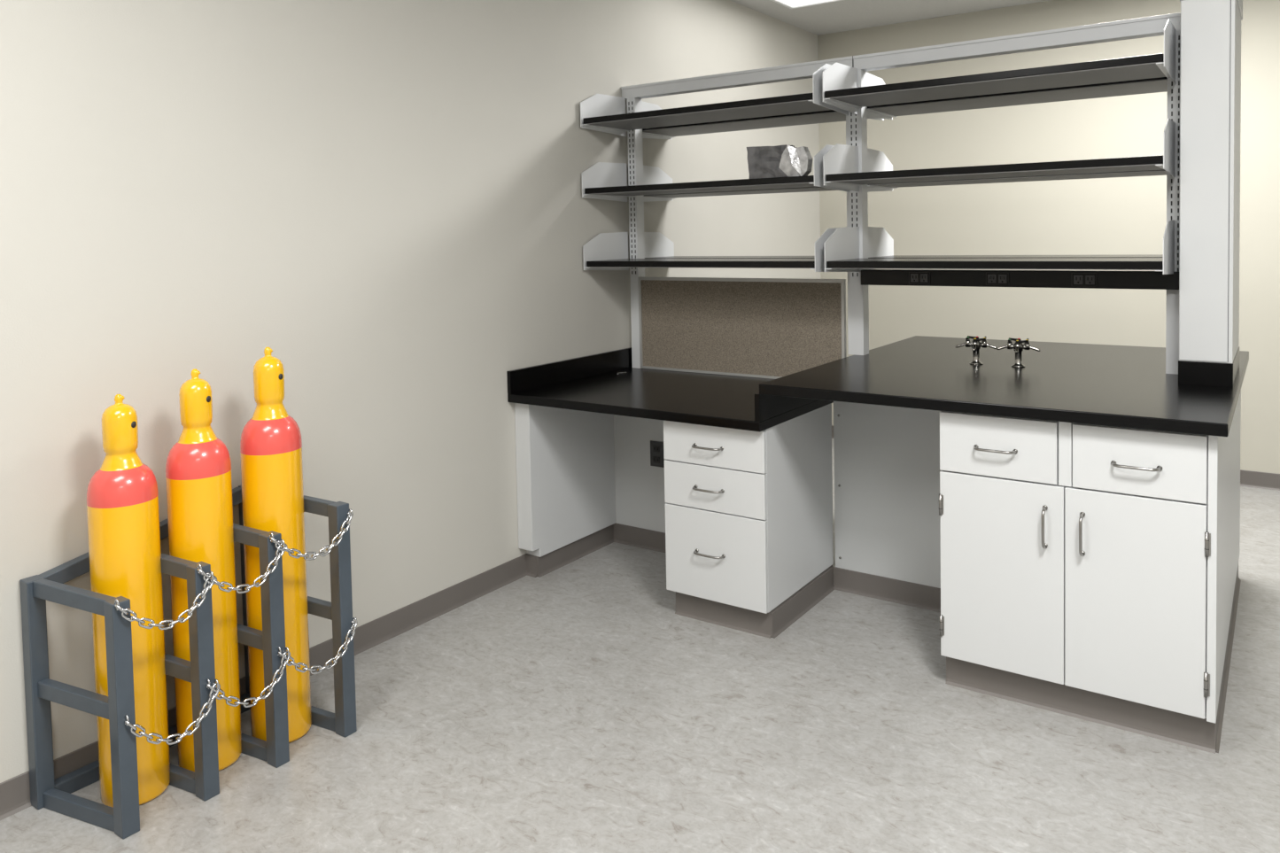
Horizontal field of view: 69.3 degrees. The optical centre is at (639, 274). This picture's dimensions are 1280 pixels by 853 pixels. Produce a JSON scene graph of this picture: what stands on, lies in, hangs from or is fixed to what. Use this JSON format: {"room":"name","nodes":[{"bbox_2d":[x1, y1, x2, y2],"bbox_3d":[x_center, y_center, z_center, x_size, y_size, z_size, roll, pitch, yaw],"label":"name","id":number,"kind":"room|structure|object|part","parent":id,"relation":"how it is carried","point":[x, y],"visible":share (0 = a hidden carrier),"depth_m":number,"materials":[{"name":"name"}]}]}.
{"room":"laboratory","nodes":[
{"label":"laboratory","id":0,"kind":"room"},
{"bbox_2d":[0,0,820,783],"bbox_3d":[-1.073,-0.067,3.155,0.100,2.766,8.152,1,3,35],"label":"wall","id":1,"kind":"structure","parent":0,"point":[384,197],"depth_m":3.12,"materials":[{"name":"paint"}]},
{"bbox_2d":[0,553,527,820],"bbox_3d":[-1.000,1.271,3.181,0.013,0.088,7.952,1,3,35],"label":"baseboard","id":2,"kind":"structure","parent":1,"relation":"attached to","point":[15,791],"depth_m":3.30,"materials":[{"name":"plastic"}]},
{"bbox_2d":[0,438,1279,852],"bbox_3d":[1.293,1.388,1.587,5.800,0.100,8.152,1,3,35],"label":"floor","id":3,"kind":"structure","parent":0,"point":[571,708],"depth_m":2.55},
{"bbox_2d":[86,394,170,807],"bbox_3d":[-1.330,0.830,2.402,0.162,1.048,0.162,1,3,35],"label":"gas cylinder","id":4,"kind":"object","parent":3,"relation":"on","point":[123,510],"depth_m":2.35,"materials":[{"name":"yellow metal"}]},
{"bbox_2d":[19,484,356,838],"bbox_3d":[-1.188,1.004,2.514,0.452,0.684,0.687,1,3,35],"label":"rack","id":5,"kind":"object","parent":3,"relation":"on","point":[46,792],"visible":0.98,"depth_m":2.38,"materials":[{"name":"grey metal"}]},
{"bbox_3d":[-1.169,0.816,2.289,0.059,0.107,0.237,1,3,44],"label":"safety chain","id":6,"kind":"part","parent":5,"relation":"part of","materials":[{"name":"metal"}]},
{"bbox_3d":[-1.160,1.102,2.306,0.059,0.114,0.229,1,3,44],"label":"safety chain","id":7,"kind":"part","parent":5,"relation":"part of","materials":[{"name":"metal"}]},
{"bbox_3d":[-1.042,0.776,2.432,0.059,0.107,0.235,1,3,44],"label":"safety chain","id":8,"kind":"part","parent":5,"relation":"part of","materials":[{"name":"metal"}]},
{"bbox_3d":[-1.032,1.077,2.450,0.059,0.114,0.227,1,3,44],"label":"safety chain","id":9,"kind":"part","parent":5,"relation":"part of","materials":[{"name":"metal"}]},
{"bbox_3d":[-0.910,0.732,2.575,0.243,0.110,0.059,-4,3,-44],"label":"safety chain","id":10,"kind":"part","parent":5,"relation":"part of","materials":[{"name":"metal"}]},
{"bbox_3d":[-0.901,1.050,2.593,0.235,0.115,0.059,-4,3,-44],"label":"safety chain","id":11,"kind":"part","parent":5,"relation":"part of","materials":[{"name":"metal"}]},
{"bbox_2d":[165,368,241,771],"bbox_3d":[-1.200,0.801,2.542,0.162,1.090,0.162,1,3,35],"label":"gas cylinder","id":12,"kind":"object","parent":3,"relation":"on","point":[198,479],"depth_m":2.49,"materials":[{"name":"yellow metal"}]},
{"bbox_2d":[240,346,311,742],"bbox_3d":[-1.057,0.772,2.680,0.166,1.130,0.166,1,3,35],"label":"gas cylinder","id":13,"kind":"object","parent":3,"relation":"on","point":[271,458],"depth_m":2.62,"materials":[{"name":"paint"}]},
{"bbox_2d":[506,335,1248,753],"bbox_3d":[0.956,0.792,3.790,2.517,0.914,1.631,1,3,35],"label":"workbench","id":14,"kind":"object","parent":3,"relation":"on","point":[1069,518],"visible":0.98,"depth_m":3.17,"materials":[{"name":"white laminate"}]},
{"bbox_3d":[-0.318,0.843,4.094,0.079,0.662,0.584,1,3,35],"label":"panel","id":15,"kind":"part","parent":14,"relation":"part of","materials":[{"name":"white metal"}]},
{"bbox_2d":[650,440,664,467],"bbox_3d":[0.075,0.808,4.168,0.070,0.115,0.010,1,3,35],"label":"electrical outlet","id":16,"kind":"object","parent":14,"relation":"attached to","point":[656,447],"visible":0.99,"depth_m":4.16,"materials":[{"name":"black plastic"}]},
{"bbox_2d":[507,367,833,432],"bbox_3d":[0.197,0.494,3.875,1.167,0.035,0.930,1,3,35],"label":"countertop","id":17,"kind":"structure","parent":14,"relation":"on","point":[701,399],"depth_m":3.70,"materials":[{"name":"black stone"}]},
{"bbox_3d":[0.666,0.434,3.544,0.020,0.095,0.930,1,3,35],"label":"drop panel","id":18,"kind":"part","parent":14,"relation":"part of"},
{"bbox_2d":[580,12,1180,374],"bbox_3d":[0.905,-0.217,3.847,2.348,1.360,0.754,1,3,35],"label":"shelving unit","id":19,"kind":"object","parent":14,"relation":"on","point":[843,90],"visible":0.86,"depth_m":3.68,"materials":[{"name":"paint"}]},
{"bbox_2d":[638,276,846,379],"bbox_3d":[0.426,0.236,4.187,1.060,0.442,0.022,1,3,35],"label":"board","id":20,"kind":"object","parent":19,"relation":"attached to","point":[762,328],"visible":0.83,"depth_m":4.16,"materials":[{"name":"fabric"}]},
{"bbox_2d":[746,144,812,178],"bbox_3d":[0.556,-0.452,3.699,0.265,0.133,0.072,1,3,35],"label":"package","id":21,"kind":"object","parent":19,"relation":"on","point":[785,160],"visible":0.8,"depth_m":3.67,"materials":[{"name":"silver metal"}]},
{"bbox_2d":[860,269,1179,289],"bbox_3d":[1.384,0.015,3.491,1.132,0.061,0.077,1,3,35],"label":"power strip","id":22,"kind":"object","parent":19,"relation":"attached to","point":[1083,279],"visible":0.93,"depth_m":3.42,"materials":[{"name":"black plastic"}]},
{"bbox_2d":[954,335,997,364],"bbox_3d":[1.277,0.288,3.518,0.110,0.104,0.110,-2,3,-18],"label":"turret","id":23,"kind":"object","parent":14,"relation":"on","point":[975,344],"visible":1,"depth_m":3.51,"materials":[{"name":"silver metal"}]},
{"bbox_3d":[1.081,0.898,2.776,0.354,0.578,0.018,1,3,35],"label":"door","id":24,"kind":"part","parent":14,"relation":"part of","materials":[{"name":"white laminate"}]},
{"bbox_2d":[759,335,1248,436],"bbox_3d":[1.425,0.358,3.438,1.353,0.035,1.631,1,3,35],"label":"countertop","id":25,"kind":"structure","parent":14,"relation":"on","point":[1122,386],"depth_m":3.06,"materials":[{"name":"black stone"}]},
{"bbox_2d":[996,337,1040,367],"bbox_3d":[1.402,0.289,3.431,0.110,0.104,0.110,-2,3,-18],"label":"turret","id":26,"kind":"object","parent":14,"relation":"on","point":[1018,346],"visible":1,"depth_m":3.42,"materials":[{"name":"silver metal"}]},
{"bbox_3d":[1.370,0.901,2.574,0.346,0.578,0.018,1,3,35],"label":"door","id":27,"kind":"part","parent":14,"relation":"part of","materials":[{"name":"white laminate"}]},
{"bbox_2d":[1178,0,1242,387],"bbox_3d":[1.923,-0.582,3.114,0.154,1.852,0.494,1,3,35],"label":"column","id":28,"kind":"structure","parent":14,"relation":"on","point":[1210,97],"depth_m":2.93,"materials":[{"name":"white paint"}]},
{"bbox_2d":[729,0,1050,35],"bbox_3d":[1.237,-1.474,1.463,5.800,0.100,8.152,1,3,35],"label":"ceiling","id":29,"kind":"structure","parent":0,"point":[845,15],"depth_m":5.65,"materials":[{"name":"paint"}]},
{"bbox_2d":[770,0,843,8],"bbox_3d":[0.804,-1.549,4.793,0.640,0.019,1.240,1,3,35],"label":"ceiling light fixture","id":30,"kind":"object","parent":29,"relation":"in","point":[789,3],"depth_m":5.35,"materials":[{"name":"white plastic"}]},
{"bbox_2d":[817,0,1279,473],"bbox_3d":[3.566,-0.231,4.823,5.600,2.766,0.100,1,3,35],"label":"wall","id":31,"kind":"structure","parent":0,"point":[1113,215],"depth_m":5.51,"materials":[{"name":"paint"}]},
{"bbox_2d":[831,425,1279,490],"bbox_3d":[3.560,1.109,4.835,5.600,0.088,0.013,1,3,35],"label":"baseboard","id":32,"kind":"structure","parent":31,"relation":"attached to","point":[1248,478],"depth_m":4.99,"materials":[{"name":"plastic"}]}
]}

